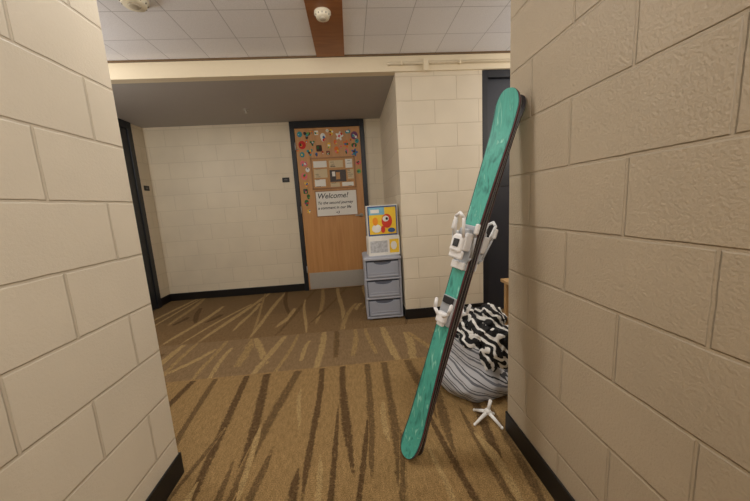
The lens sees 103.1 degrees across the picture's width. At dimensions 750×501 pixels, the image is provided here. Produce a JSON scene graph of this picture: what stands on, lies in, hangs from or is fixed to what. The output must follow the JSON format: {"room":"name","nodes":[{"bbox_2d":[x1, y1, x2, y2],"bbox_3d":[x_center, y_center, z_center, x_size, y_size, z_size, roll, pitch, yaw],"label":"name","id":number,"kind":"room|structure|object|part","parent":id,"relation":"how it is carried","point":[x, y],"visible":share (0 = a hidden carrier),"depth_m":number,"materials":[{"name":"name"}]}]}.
{"room":"dormitory hallway","nodes":[
{"label":"dormitory hallway","id":0,"kind":"room"},
{"bbox_2d":[0,0,177,500],"bbox_3d":[-2.640,0.230,-0.891,3.788,2.332,3.801,-4,9,-4],"label":"wall","id":1,"kind":"structure","parent":0,"point":[85,413],"depth_m":0.85,"materials":[{"name":"beige brick"}]},
{"bbox_2d":[146,452,183,500],"bbox_3d":[-0.685,1.195,-0.585,0.008,0.100,3.809,-4,9,-4],"label":"baseboard","id":2,"kind":"structure","parent":1,"relation":"attached to","point":[167,483],"depth_m":1.19,"materials":[{"name":"black rubber"}]},
{"bbox_2d":[130,124,169,297],"bbox_3d":[-2.797,-0.383,3.192,0.120,2.330,1.456,-4,9,-4],"label":"wall","id":3,"kind":"structure","parent":0,"point":[137,133],"depth_m":3.69,"materials":[{"name":"beige paint"}]},
{"bbox_2d":[119,127,157,310],"bbox_3d":[-2.713,-0.269,3.111,0.017,2.104,0.806,-4,9,-4],"label":"slab","id":4,"kind":"object","parent":3,"relation":"attached to","point":[123,133],"visible":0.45,"depth_m":3.45,"materials":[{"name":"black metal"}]},
{"bbox_2d":[118,118,161,308],"bbox_3d":[-2.710,-0.308,3.110,0.030,2.198,0.940,-4,9,-4],"label":"frame","id":5,"kind":"object","parent":3,"relation":"attached to","point":[126,125],"visible":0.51,"depth_m":3.51,"materials":[{"name":"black metal"}]},
{"bbox_2d":[161,294,170,305],"bbox_3d":[-2.706,0.642,3.847,0.008,0.100,0.236,-4,9,-4],"label":"baseboard","id":6,"kind":"structure","parent":3,"relation":"attached to","point":[166,299],"depth_m":3.86,"materials":[{"name":"black rubber"}]},
{"bbox_2d":[107,51,509,83],"bbox_3d":[-0.787,-1.513,2.483,8.200,0.132,0.135,-4,9,-4],"label":"beam","id":7,"kind":"structure","parent":3,"relation":"attached to","point":[354,65],"depth_m":2.44,"materials":[{"name":"beige paint"}]},
{"bbox_2d":[387,59,509,71],"bbox_3d":[1.651,-1.647,2.594,3.112,0.090,0.030,-4,9,-4],"label":"conduit","id":8,"kind":"object","parent":7,"relation":"attached to","point":[425,62],"depth_m":2.51,"materials":[{"name":"beige metal"}]},
{"bbox_2d":[111,76,393,127],"bbox_3d":[-1.409,-1.552,3.163,3.045,0.080,1.396,-4,9,-4],"label":"ceiling","id":9,"kind":"structure","parent":0,"point":[197,103],"depth_m":2.98,"materials":[{"name":"paint"}]},
{"bbox_2d":[142,118,384,293],"bbox_3d":[-1.386,-0.585,3.954,3.025,2.330,0.120,-4,9,-4],"label":"wall","id":10,"kind":"structure","parent":0,"point":[227,217],"depth_m":3.86,"materials":[{"name":"beige brick"}]},
{"bbox_2d":[170,283,304,300],"bbox_3d":[-1.838,0.562,4.022,1.770,0.100,0.008,-4,9,-4],"label":"baseboard","id":11,"kind":"structure","parent":10,"relation":"attached to","point":[292,287],"depth_m":4.02,"materials":[{"name":"black rubber"}]},
{"bbox_2d":[282,177,289,181],"bbox_3d":[-1.154,-0.914,3.859,0.090,0.060,0.009,-4,9,-4],"label":"number sign","id":12,"kind":"object","parent":10,"relation":"attached to","point":[286,179],"visible":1,"depth_m":3.85,"materials":[{"name":"black plastic"}]},
{"bbox_2d":[289,119,368,290],"bbox_3d":[-0.552,-0.568,3.949,0.940,2.198,0.030,-4,9,-4],"label":"frame","id":13,"kind":"object","parent":10,"relation":"attached to","point":[293,125],"visible":0.84,"depth_m":3.84,"materials":[{"name":"black metal"}]},
{"bbox_2d":[294,126,366,289],"bbox_3d":[-0.550,-0.530,3.959,0.824,2.104,0.019,-4,9,-4],"label":"door","id":14,"kind":"structure","parent":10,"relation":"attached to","point":[333,243],"depth_m":3.97,"materials":[{"name":"brown wood"}]},
{"bbox_2d":[297,129,360,213],"bbox_3d":[-0.579,-1.026,3.872,0.810,1.051,0.004,-4,9,-4],"label":"decorations","id":15,"kind":"object","parent":14,"relation":"attached to","point":[354,135],"visible":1,"depth_m":3.83},
{"bbox_2d":[310,156,356,189],"bbox_3d":[-0.538,-1.009,3.871,0.570,0.400,0.015,-4,9,-4],"label":"cork bulletin board","id":16,"kind":"object","parent":14,"relation":"attached to","point":[326,172],"visible":1,"depth_m":3.87,"materials":[{"name":"brown wood"}]},
{"bbox_2d":[309,269,363,288],"bbox_3d":[-0.493,0.392,4.089,0.790,0.225,0.003,-4,9,-4],"label":"kick plate","id":17,"kind":"object","parent":14,"relation":"attached to","point":[345,278],"visible":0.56,"depth_m":4.08,"materials":[{"name":"metal"}]},
{"bbox_2d":[315,189,357,216],"bbox_3d":[-0.505,-0.625,3.934,0.550,0.340,0.008,-4,9,-4],"label":"welcome sign","id":18,"kind":"object","parent":14,"relation":"attached to","point":[329,203],"visible":1,"depth_m":3.93,"materials":[{"name":"white paper"}]},
{"bbox_2d":[96,0,510,60],"bbox_3d":[-0.575,-1.231,-0.219,8.400,0.100,5.420,-4,9,-4],"label":"ceiling","id":19,"kind":"structure","parent":0,"point":[168,29],"depth_m":2.05,"materials":[{"name":"tile"}]},
{"bbox_2d":[119,0,149,11],"bbox_3d":[-1.366,-1.402,1.690,0.147,0.042,0.147,-4,9,-4],"label":"smoke detector","id":20,"kind":"object","parent":19,"relation":"attached to","point":[134,5],"visible":1,"depth_m":1.69,"materials":[{"name":"white plastic"}]},
{"bbox_2d":[304,0,343,56],"bbox_3d":[-0.152,-1.209,-0.158,0.226,0.012,5.264,-4,9,-4],"label":"batten","id":21,"kind":"object","parent":19,"relation":"attached to","point":[328,37],"depth_m":2.06,"materials":[{"name":"brown wood"}]},
{"bbox_2d":[314,7,330,21],"bbox_3d":[-0.331,-1.482,1.884,0.105,0.042,0.105,-4,9,-4],"label":"smoke detector","id":22,"kind":"object","parent":21,"relation":"attached to","point":[322,14],"visible":1,"depth_m":1.86,"materials":[{"name":"white plastic"}]},
{"bbox_2d":[152,286,554,500],"bbox_3d":[-0.492,1.011,0.870,8.400,0.002,6.900,-4,9,-4],"label":"floor","id":23,"kind":"structure","parent":0,"point":[294,395],"depth_m":1.64,"materials":[{"name":"carpet"}]},
{"bbox_2d":[362,251,402,319],"bbox_3d":[0.071,0.333,3.022,0.358,0.623,0.388,-4,9,-4],"label":"drawer unit","id":24,"kind":"object","parent":23,"relation":"on","point":[382,274],"visible":0.93,"depth_m":2.84,"materials":[{"name":"grey plastic"}]},
{"bbox_2d":[365,204,399,255],"bbox_3d":[0.068,-0.199,2.875,0.300,0.472,0.163,-5,9,-9],"label":"toy box","id":25,"kind":"object","parent":24,"relation":"on","point":[382,238],"visible":1,"depth_m":2.80,"materials":[{"name":"multicoloured cardboard"}]},
{"bbox_3d":[0.074,0.178,2.823,0.298,0.150,0.037,-4,9,-4],"label":"drawer","id":26,"kind":"part","parent":24,"relation":"part of","materials":[{"name":"grey plastic"}]},
{"bbox_3d":[0.085,0.365,2.851,0.298,0.150,0.037,-4,9,-4],"label":"drawer","id":27,"kind":"part","parent":24,"relation":"part of","materials":[{"name":"grey plastic"}]},
{"bbox_3d":[0.097,0.553,2.880,0.298,0.150,0.037,-4,9,-4],"label":"drawer","id":28,"kind":"part","parent":24,"relation":"part of","materials":[{"name":"grey plastic"}]},
{"bbox_2d":[401,87,525,458],"bbox_3d":[0.333,0.155,1.200,0.523,1.488,0.173,-4,9,-4],"label":"skis","id":29,"kind":"object","parent":23,"relation":"on","point":[469,245],"visible":1,"depth_m":1.16,"materials":[{"name":"plastic"}]},
{"bbox_2d":[441,303,507,402],"bbox_3d":[0.570,0.559,1.788,0.471,0.486,0.473,-6,9,-15],"label":"laundry bag","id":30,"kind":"object","parent":23,"relation":"on","point":[476,370],"visible":0.78,"depth_m":1.63,"materials":[{"name":"fabric"}]},
{"bbox_2d":[455,303,507,371],"bbox_3d":[0.613,0.491,1.756,0.368,0.348,0.402,-4,9,-4],"label":"blanket","id":31,"kind":"object","parent":30,"relation":"on","point":[481,336],"depth_m":1.64,"materials":[{"name":"fabric"}]},
{"bbox_2d":[473,399,503,429],"bbox_3d":[0.561,0.799,1.492,0.139,0.107,0.121,-1,9,15],"label":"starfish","id":32,"kind":"object","parent":23,"relation":"on","point":[486,411],"visible":1,"depth_m":1.48,"materials":[{"name":"white plastic"}]},
{"bbox_2d":[500,278,508,324],"bbox_3d":[1.194,0.457,2.269,0.370,0.470,0.250,-4,9,-4],"label":"wooden side table","id":33,"kind":"object","parent":23,"relation":"on","point":[505,281],"visible":0.2,"depth_m":2.32,"materials":[{"name":"brown wood"}]},
{"bbox_2d":[380,70,482,308],"bbox_3d":[0.552,-0.624,3.429,0.762,2.332,1.456,-4,9,-4],"label":"wall column","id":34,"kind":"structure","parent":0,"point":[431,121],"depth_m":2.69,"materials":[{"name":"beige brick"}]},
{"bbox_2d":[405,303,483,318],"bbox_3d":[0.674,0.584,2.875,0.770,0.100,0.008,-4,9,-4],"label":"baseboard","id":35,"kind":"structure","parent":34,"relation":"attached to","point":[416,313],"depth_m":2.86,"materials":[{"name":"black rubber"}]},
{"bbox_2d":[508,0,749,500],"bbox_3d":[2.175,-0.117,-0.537,2.932,2.332,3.826,-4,9,-4],"label":"wall","id":36,"kind":"structure","parent":0,"point":[629,303],"depth_m":0.71,"materials":[{"name":"beige brick"}]},
{"bbox_2d":[505,411,574,500],"bbox_3d":[0.779,1.088,-0.469,0.008,0.100,3.834,-4,9,-4],"label":"baseboard","id":37,"kind":"structure","parent":36,"relation":"attached to","point":[557,490],"depth_m":1.17,"materials":[{"name":"black rubber"}]},
{"bbox_3d":[2.659,-0.674,2.916,1.400,2.332,0.120,-4,9,-4],"label":"wall","id":38,"kind":"structure","parent":0,"visible":0},
{"bbox_2d":[482,69,509,303],"bbox_3d":[1.479,-0.521,2.828,0.979,2.199,0.090,-4,9,-4],"label":"frame","id":39,"kind":"object","parent":38,"relation":"attached to","point":[505,73],"visible":0.22,"depth_m":2.64,"materials":[{"name":"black metal"}]},
{"bbox_2d":[488,79,509,307],"bbox_3d":[1.476,-0.497,2.844,0.866,2.130,0.045,-4,9,-4],"label":"slab","id":40,"kind":"object","parent":38,"relation":"attached to","point":[498,252],"visible":0.1,"depth_m":2.85,"materials":[{"name":"metal"}]}
]}

